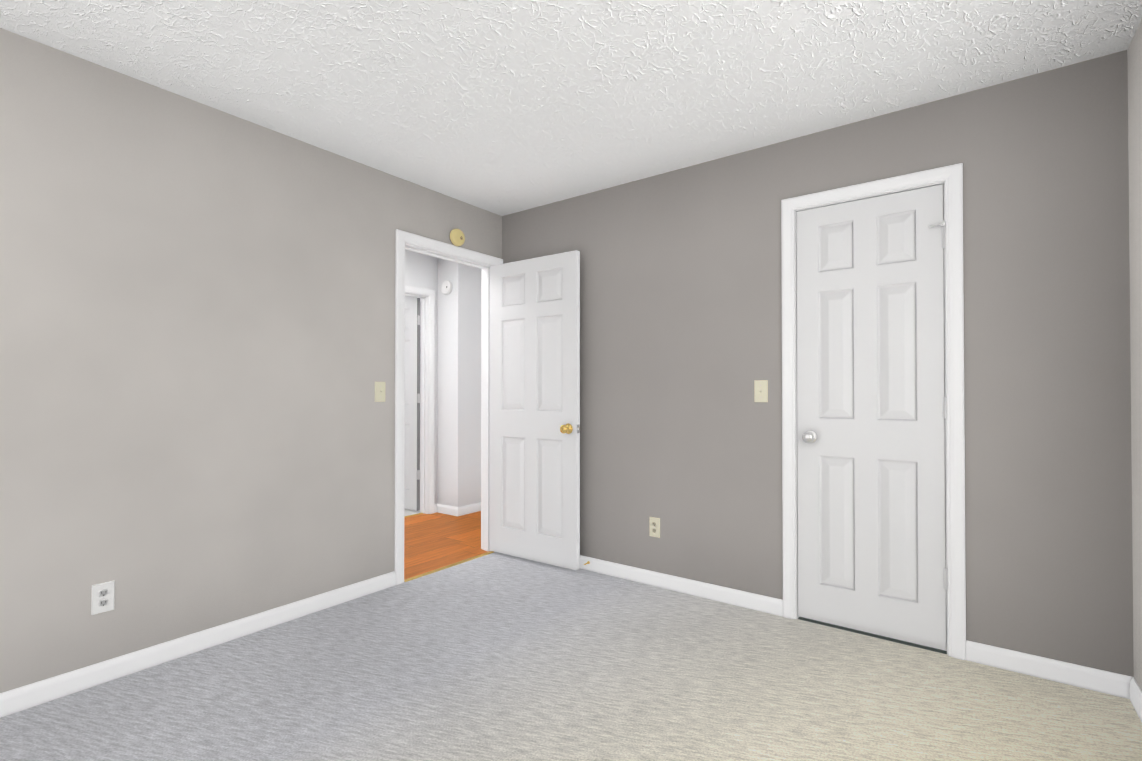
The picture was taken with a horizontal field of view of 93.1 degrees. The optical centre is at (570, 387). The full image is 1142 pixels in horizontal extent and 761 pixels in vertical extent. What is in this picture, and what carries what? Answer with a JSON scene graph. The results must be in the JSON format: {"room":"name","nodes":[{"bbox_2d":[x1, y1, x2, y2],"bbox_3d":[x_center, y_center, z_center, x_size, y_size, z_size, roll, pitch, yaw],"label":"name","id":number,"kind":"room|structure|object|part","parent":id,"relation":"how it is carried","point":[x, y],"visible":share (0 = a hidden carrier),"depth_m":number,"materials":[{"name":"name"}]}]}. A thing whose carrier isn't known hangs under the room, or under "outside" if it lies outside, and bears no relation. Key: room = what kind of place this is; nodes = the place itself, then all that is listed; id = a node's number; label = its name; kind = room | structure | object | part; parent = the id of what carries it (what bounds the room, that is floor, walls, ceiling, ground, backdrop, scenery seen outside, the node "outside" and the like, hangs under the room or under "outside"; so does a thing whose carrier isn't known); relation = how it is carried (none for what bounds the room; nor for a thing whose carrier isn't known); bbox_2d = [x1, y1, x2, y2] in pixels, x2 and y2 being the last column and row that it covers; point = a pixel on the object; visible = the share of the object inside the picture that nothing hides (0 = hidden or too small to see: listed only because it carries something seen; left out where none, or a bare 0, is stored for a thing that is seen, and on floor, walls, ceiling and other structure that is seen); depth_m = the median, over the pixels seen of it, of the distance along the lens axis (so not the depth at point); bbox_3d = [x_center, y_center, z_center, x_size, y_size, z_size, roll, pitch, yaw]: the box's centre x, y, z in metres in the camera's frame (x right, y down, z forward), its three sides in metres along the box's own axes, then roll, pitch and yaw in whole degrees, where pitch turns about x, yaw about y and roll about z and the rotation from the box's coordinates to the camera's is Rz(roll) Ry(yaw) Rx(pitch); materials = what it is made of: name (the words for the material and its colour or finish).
{"room":"empty bedroom","nodes":[
{"label":"empty bedroom","id":0,"kind":"room"},
{"bbox_2d":[0,28,501,692],"bbox_3d":[-1.639,-0.051,2.492,0.115,2.420,3.665,0,-1,37],"label":"wall","id":1,"kind":"structure","parent":0,"point":[196,350],"depth_m":2.32,"materials":[{"name":"beige paint"}]},
{"bbox_2d":[91,580,114,614],"bbox_3d":[-1.833,0.826,2.119,0.007,0.115,0.070,0,-1,37],"label":"outlet","id":2,"kind":"object","parent":1,"relation":"attached to","point":[102,598],"visible":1,"depth_m":2.12,"materials":[{"name":"white plastic"}]},
{"bbox_2d":[0,571,395,717],"bbox_3d":[-1.814,1.116,2.136,0.013,0.080,2.613,0,-1,37],"label":"baseboard","id":3,"kind":"structure","parent":1,"relation":"attached to","point":[93,675],"depth_m":2.30,"materials":[{"name":"white wood"}]},
{"bbox_2d":[375,382,384,401],"bbox_3d":[-1.094,0.026,3.113,0.021,0.115,0.070,0,-1,37],"label":"light switch","id":4,"kind":"object","parent":1,"relation":"attached to","point":[379,391],"visible":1,"depth_m":3.11,"materials":[{"name":"beige plastic"}]},
{"bbox_2d":[394,229,500,584],"bbox_3d":[-0.826,0.119,3.590,0.153,2.102,0.884,0,-1,37],"label":"door frame","id":5,"kind":"structure","parent":1,"relation":"attached to","point":[403,238],"depth_m":3.37,"materials":[{"name":"white wood"}]},
{"bbox_2d":[489,250,579,570],"bbox_3d":[-0.259,0.145,3.622,0.765,2.010,0.169,0,-1,35],"label":"bedroom door","id":6,"kind":"structure","parent":5,"relation":"attached to","point":[534,511],"depth_m":3.58,"materials":[{"name":"white paint"}]},
{"bbox_2d":[404,551,493,581],"bbox_3d":[-0.781,1.166,3.547,0.036,0.006,0.750,0,-1,37],"label":"trim","id":7,"kind":"structure","parent":1,"relation":"attached to","point":[445,567],"depth_m":3.51,"materials":[{"name":"brown wood"}]},
{"bbox_2d":[449,229,464,245],"bbox_3d":[-0.750,-0.991,3.574,0.037,0.112,0.112,0,-1,37],"label":"smoke detector","id":8,"kind":"object","parent":1,"relation":"attached to","point":[457,237],"visible":1,"depth_m":3.55,"materials":[{"name":"yellow plastic"}]},
{"bbox_2d":[404,508,420,515],"bbox_3d":[-2.423,1.214,5.054,1.560,0.060,1.740,0,-1,37],"label":"floor","id":9,"kind":"structure","parent":0,"point":[407,512],"depth_m":5.11,"materials":[{"name":"white"}]},
{"bbox_2d":[405,250,436,503],"bbox_3d":[-1.977,-0.034,4.288,0.115,2.420,2.220,0,-1,37],"label":"wall","id":10,"kind":"structure","parent":0,"point":[420,269],"depth_m":5.07,"materials":[{"name":"white paint"}]},
{"bbox_2d":[404,298,420,510],"bbox_3d":[-1.750,0.162,5.338,0.785,2.010,0.169,0,-1,37],"label":"hall door","id":11,"kind":"structure","parent":10,"relation":"in","point":[412,474],"depth_m":5.13,"materials":[{"name":"white paint"}]},
{"bbox_2d":[405,285,434,513],"bbox_3d":[-1.603,0.130,4.775,0.133,2.102,0.904,0,-1,37],"label":"door frame","id":12,"kind":"structure","parent":10,"relation":"attached to","point":[424,415],"depth_m":5.07,"materials":[{"name":"white wood"}]},
{"bbox_2d":[404,511,489,579],"bbox_3d":[-0.932,1.209,4.548,1.440,0.060,3.900,0,-1,37],"label":"floor","id":13,"kind":"structure","parent":0,"point":[436,540],"depth_m":4.14,"materials":[{"name":"laminate"}]},
{"bbox_2d":[437,258,468,506],"bbox_3d":[-1.120,-0.026,5.100,0.275,2.420,0.125,0,-1,37],"label":"wall","id":14,"kind":"structure","parent":0,"point":[458,396],"depth_m":5.05,"materials":[{"name":"white paint"}]},
{"bbox_2d":[441,280,452,293],"bbox_3d":[-1.165,-0.934,5.052,0.132,0.132,0.039,0,-1,37],"label":"smoke detector","id":15,"kind":"object","parent":14,"relation":"attached to","point":[446,286],"visible":1,"depth_m":5.03,"materials":[{"name":"white plastic"}]},
{"bbox_2d":[469,266,480,504],"bbox_3d":[-0.516,-0.019,5.782,0.115,2.420,1.640,0,-1,37],"label":"wall","id":16,"kind":"structure","parent":0,"point":[474,272],"depth_m":5.15,"materials":[{"name":"white paint"}]},
{"bbox_2d":[434,502,480,515],"bbox_3d":[-0.663,1.150,5.703,0.298,0.080,1.723,0,-1,37],"label":"baseboard","id":17,"kind":"structure","parent":16,"relation":"attached to","point":[457,511],"depth_m":5.05,"materials":[{"name":"white wood"}]},
{"bbox_2d":[0,552,1141,760],"bbox_3d":[-0.265,1.180,1.534,3.220,0.060,3.550,0,-1,37],"label":"floor carpet","id":18,"kind":"object","parent":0,"point":[495,656],"visible":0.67,"depth_m":2.03,"materials":[{"name":"grey carpet"}]},
{"bbox_2d":[0,0,1141,215],"bbox_3d":[-0.814,-1.303,3.324,6.435,0.100,5.965,0,-1,37],"label":"ceiling","id":19,"kind":"structure","parent":0,"point":[503,107],"depth_m":2.12,"materials":[{"name":"paint"}]},
{"bbox_2d":[502,50,1133,676],"bbox_3d":[0.872,-0.046,2.984,3.335,2.420,0.115,0,-1,37],"label":"wall","id":20,"kind":"structure","parent":0,"point":[680,326],"depth_m":2.32,"materials":[{"name":"beige paint"}]},
{"bbox_2d":[649,517,659,537],"bbox_3d":[0.491,0.825,3.182,0.070,0.115,0.007,0,-1,37],"label":"outlet","id":21,"kind":"object","parent":20,"relation":"attached to","point":[654,526],"visible":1,"depth_m":3.18,"materials":[{"name":"beige plastic"}]},
{"bbox_2d":[580,555,782,616],"bbox_3d":[0.292,1.127,3.323,1.951,0.080,0.013,0,-1,37],"label":"baseboard","id":22,"kind":"structure","parent":20,"relation":"attached to","point":[761,603],"depth_m":3.04,"materials":[{"name":"white wood"}]},
{"bbox_2d":[754,380,767,401],"bbox_3d":[0.986,0.021,2.814,0.070,0.115,0.021,0,-1,37],"label":"light switch","id":23,"kind":"object","parent":20,"relation":"attached to","point":[760,390],"visible":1,"depth_m":2.82,"materials":[{"name":"beige plastic"}]},
{"bbox_2d":[796,184,947,650],"bbox_3d":[1.371,0.129,2.521,0.629,2.030,0.102,0,-1,37],"label":"closet door","id":24,"kind":"structure","parent":20,"relation":"in","point":[871,407],"depth_m":2.51,"materials":[{"name":"white paint"}]},
{"bbox_3d":[1.166,0.246,2.650,0.066,0.066,0.067,0,-1,37],"label":"knob pull","id":25,"kind":"part","parent":24,"relation":"part of","materials":[{"name":"silver metal"}]},
{"bbox_2d":[928,220,944,227],"bbox_3d":[1.591,-0.710,2.354,0.062,0.015,0.050,0,-1,37],"label":"door stop","id":26,"kind":"object","parent":24,"relation":"attached to","point":[942,222],"visible":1,"depth_m":2.36,"materials":[{"name":"white metal"}]},
{"bbox_2d":[781,163,965,659],"bbox_3d":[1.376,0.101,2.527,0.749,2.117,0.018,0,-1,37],"label":"door frame","id":27,"kind":"structure","parent":20,"relation":"attached to","point":[951,176],"depth_m":2.34,"materials":[{"name":"white wood"}]},
{"bbox_2d":[966,640,1123,697],"bbox_3d":[1.864,1.116,2.159,0.462,0.080,0.013,0,-1,37],"label":"baseboard","id":28,"kind":"structure","parent":20,"relation":"attached to","point":[1111,683],"depth_m":2.14,"materials":[{"name":"white wood"}]},
{"bbox_2d":[1127,19,1141,690],"bbox_3d":[1.042,-0.070,0.507,0.115,2.420,3.665,0,-1,37],"label":"wall","id":29,"kind":"structure","parent":0,"point":[1134,54],"depth_m":1.94,"materials":[{"name":"beige paint"}]},
{"bbox_2d":[1124,675,1141,721],"bbox_3d":[1.024,1.101,0.581,0.013,0.080,3.550,0,-1,37],"label":"baseboard","id":30,"kind":"structure","parent":29,"relation":"attached to","point":[1132,691],"depth_m":1.96,"materials":[{"name":"white wood"}]}
]}

